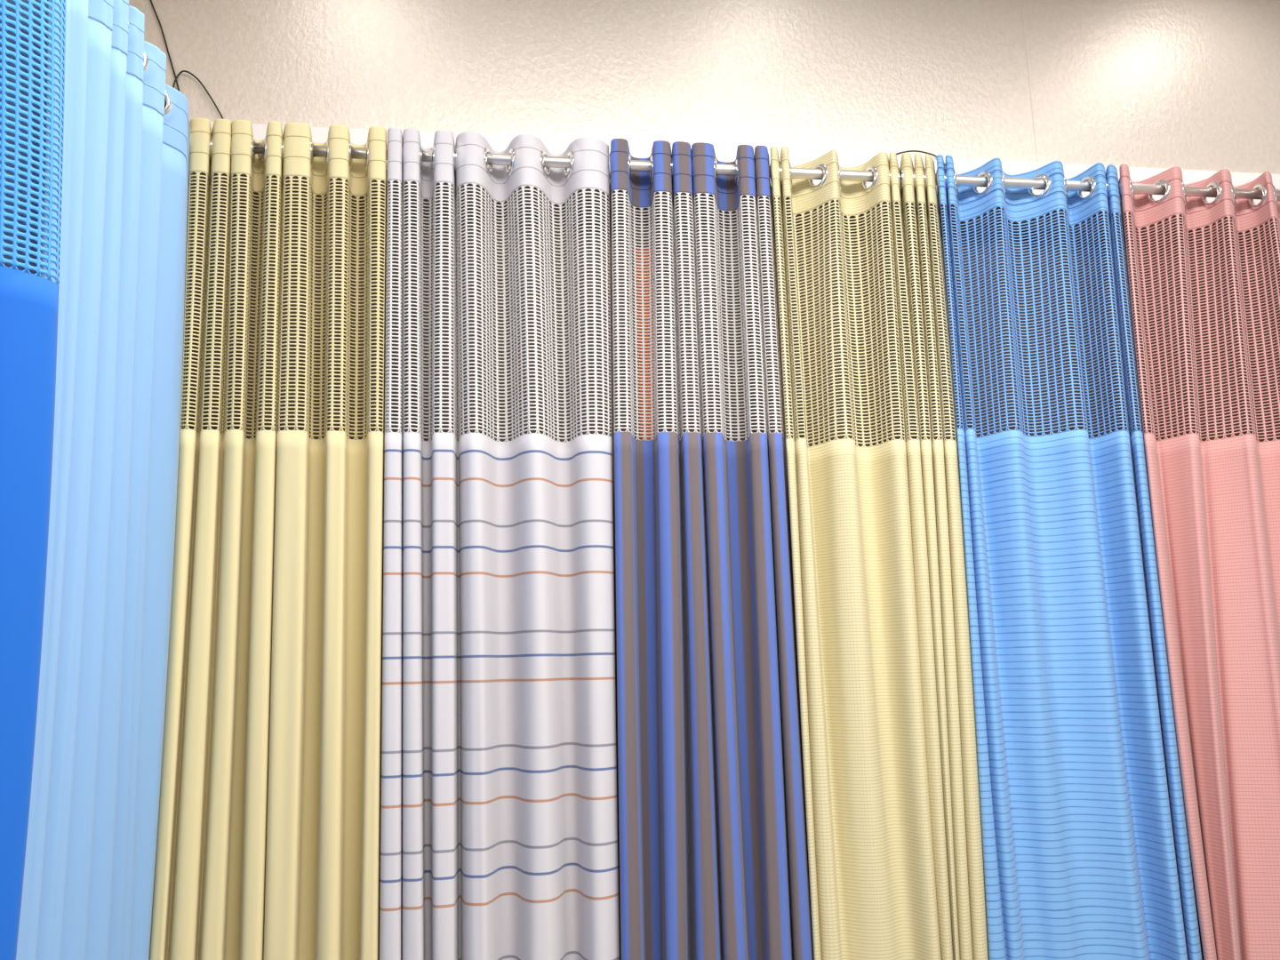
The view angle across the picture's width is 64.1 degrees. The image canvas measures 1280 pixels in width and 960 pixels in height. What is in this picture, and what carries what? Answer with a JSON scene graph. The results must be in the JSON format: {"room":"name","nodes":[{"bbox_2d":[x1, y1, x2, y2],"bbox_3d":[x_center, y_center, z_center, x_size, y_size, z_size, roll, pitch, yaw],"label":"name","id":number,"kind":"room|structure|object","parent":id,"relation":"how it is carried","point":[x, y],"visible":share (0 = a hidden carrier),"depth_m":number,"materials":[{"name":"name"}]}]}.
{"room":"curtain showroom","nodes":[
{"label":"curtain showroom","id":0,"kind":"room"},
{"bbox_2d":[128,0,1279,174],"bbox_3d":[0.893,0.208,2.775,4.670,3.550,0.100,0,-10,-8],"label":"wall","id":1,"kind":"structure","parent":0,"point":[1187,84],"depth_m":2.90,"materials":[{"name":"paint"}]},
{"bbox_2d":[149,0,179,91],"bbox_3d":[-1.262,-1.178,2.675,0.156,0.479,0.004,0,-10,-8],"label":"cable","id":2,"kind":"object","parent":1,"relation":"attached to","point":[153,7],"visible":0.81,"depth_m":2.67,"materials":[{"name":"black rubber"}]},
{"bbox_2d":[172,70,223,119],"bbox_3d":[-1.144,-0.993,2.651,0.144,0.148,0.004,0,-10,-8],"label":"cable","id":3,"kind":"object","parent":1,"relation":"attached to","point":[180,72],"visible":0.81,"depth_m":2.65,"materials":[{"name":"black rubber"}]},
{"bbox_2d":[635,248,655,439],"bbox_3d":[0.021,-0.176,2.655,0.050,0.900,0.012,0,-10,-8],"label":"fabric strip","id":4,"kind":"object","parent":1,"relation":"attached to","point":[638,252],"visible":0.23,"depth_m":2.68,"materials":[{"name":"orange fabric"}]},
{"bbox_2d":[210,121,1279,204],"bbox_3d":[0.927,-0.861,2.916,4.570,0.111,0.022,0,-10,-8],"label":"trim","id":5,"kind":"structure","parent":1,"relation":"attached to","point":[319,134],"depth_m":2.86,"materials":[{"name":"white paint"}]},
{"bbox_2d":[254,142,1279,199],"bbox_3d":[0.619,-0.810,2.793,3.527,0.034,0.115,0,-10,-8],"label":"curtain rod","id":6,"kind":"object","parent":1,"relation":"attached to","point":[318,151],"visible":0.2,"depth_m":2.74,"materials":[{"name":"silver metal"}]},
{"bbox_2d":[149,117,386,959],"bbox_3d":[-0.831,0.465,2.313,0.512,2.712,0.106,0,-10,-8],"label":"curtain","id":7,"kind":"object","parent":6,"relation":"hanging from","point":[268,842],"visible":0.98,"depth_m":2.33,"materials":[{"name":"beige fabric"}]},
{"bbox_2d":[149,429,383,959],"bbox_3d":[-0.811,0.846,2.245,0.488,1.937,0.105,0,-10,-8],"label":"drape","id":8,"kind":"object","parent":7,"relation":"hanging from","point":[268,842],"depth_m":2.29,"materials":[{"name":"beige fabric"}]},
{"bbox_2d":[379,127,619,959],"bbox_3d":[-0.330,0.467,2.382,0.562,2.712,0.105,0,-10,-8],"label":"curtain","id":9,"kind":"object","parent":6,"relation":"hanging from","point":[499,816],"visible":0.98,"depth_m":2.40,"materials":[{"name":"white fabric"}]},
{"bbox_2d":[379,432,619,959],"bbox_3d":[-0.319,0.849,2.312,0.545,1.935,0.105,0,-10,-8],"label":"drape","id":10,"kind":"object","parent":9,"relation":"hanging from","point":[499,816],"depth_m":2.36,"materials":[{"name":"white fabric"}]},
{"bbox_2d":[608,138,813,959],"bbox_3d":[0.166,0.468,2.450,0.457,2.712,0.105,0,-10,-8],"label":"curtain","id":11,"kind":"object","parent":6,"relation":"hanging from","point":[713,852],"visible":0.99,"depth_m":2.46,"materials":[{"name":"blue fabric"}]},
{"bbox_2d":[614,432,813,959],"bbox_3d":[0.174,0.847,2.381,0.457,1.942,0.105,0,-10,-8],"label":"drape","id":12,"kind":"object","parent":11,"relation":"hanging from","point":[713,852],"depth_m":2.42,"materials":[{"name":"blue fabric"}]},
{"bbox_2d":[769,146,989,959],"bbox_3d":[0.597,0.470,2.514,0.469,2.712,0.112,0,-10,-8],"label":"curtain","id":13,"kind":"object","parent":6,"relation":"hanging from","point":[890,756],"visible":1,"depth_m":2.52,"materials":[{"name":"beige fabric"}]},
{"bbox_2d":[785,438,989,959],"bbox_3d":[0.608,0.855,2.443,0.463,1.930,0.106,0,-10,-8],"label":"drape","id":14,"kind":"object","parent":13,"relation":"hanging from","point":[888,726],"depth_m":2.48,"materials":[{"name":"beige fabric"}]},
{"bbox_2d":[936,154,1202,959],"bbox_3d":[1.076,0.472,2.580,0.581,2.712,0.107,0,-10,-8],"label":"curtain","id":15,"kind":"object","parent":6,"relation":"hanging from","point":[1086,854],"visible":0.99,"depth_m":2.58,"materials":[{"name":"blue fabric"}]},
{"bbox_2d":[956,428,1202,959],"bbox_3d":[1.079,0.842,2.512,0.570,1.960,0.105,0,-10,-8],"label":"drape","id":16,"kind":"object","parent":15,"relation":"hanging from","point":[1086,854],"depth_m":2.55,"materials":[{"name":"blue fabric"}]},
{"bbox_2d":[1118,163,1279,959],"bbox_3d":[1.833,0.475,2.686,1.023,2.712,0.111,0,-10,-8],"label":"curtain","id":17,"kind":"object","parent":6,"relation":"hanging from","point":[1215,503],"visible":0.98,"depth_m":2.68,"materials":[{"name":"pink fabric"}]},
{"bbox_2d":[1144,432,1279,959],"bbox_3d":[1.841,0.848,2.618,1.023,1.953,0.110,0,-10,-8],"label":"drape","id":18,"kind":"object","parent":17,"relation":"hanging from","point":[1215,503],"depth_m":2.62,"materials":[{"name":"pink fabric"}]},
{"bbox_2d":[896,150,945,166],"bbox_3d":[0.779,-0.907,2.886,0.177,0.051,0.004,0,-10,-8],"label":"cable","id":19,"kind":"object","parent":1,"relation":"attached to","point":[908,150],"visible":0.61,"depth_m":2.89,"materials":[{"name":"black rubber"}]},
{"bbox_2d":[1021,0,1038,162],"bbox_3d":[1.148,-1.230,3.025,0.002,0.644,0.001,0,-10,-8],"label":"trim","id":20,"kind":"structure","parent":1,"relation":"attached to","point":[1021,0],"depth_m":3.01,"materials":[{"name":"beige paint"}]},
{"bbox_2d":[181,172,1279,959],"bbox_3d":[0.958,0.569,2.658,4.570,2.795,0.014,0,-10,-8],"label":"wall","id":21,"kind":"structure","parent":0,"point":[611,364],"depth_m":2.73,"materials":[{"name":"brown paint"}]},
{"bbox_3d":[-1.041,-0.240,0.090,0.100,3.550,4.770,0,-10,-8],"label":"wall","id":22,"kind":"structure","parent":0,"visible":0},
{"bbox_3d":[-1.068,-0.960,1.613,0.215,0.034,1.597,0,-10,-8],"label":"curtain rod","id":23,"kind":"object","parent":22,"relation":"attached to","visible":0},
{"bbox_2d":[0,0,66,959],"bbox_3d":[-0.919,0.273,1.151,0.120,2.676,0.880,0,-10,-8],"label":"curtain","id":24,"kind":"object","parent":23,"relation":"hanging from","point":[28,301],"visible":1,"depth_m":1.56,"materials":[{"name":"blue fabric"}]},
{"bbox_2d":[0,265,59,959],"bbox_3d":[-0.923,0.624,1.180,0.116,1.997,0.694,0,-10,-8],"label":"drape","id":25,"kind":"object","parent":24,"relation":"hanging from","point":[28,301],"depth_m":1.55,"materials":[{"name":"blue fabric"}]},
{"bbox_2d":[0,0,190,959],"bbox_3d":[-1.050,0.413,1.899,0.161,2.676,0.926,0,-10,-8],"label":"curtain","id":26,"kind":"object","parent":23,"relation":"hanging from","point":[88,889],"visible":0.87,"depth_m":1.87,"materials":[{"name":"blue fabric"}]}
]}

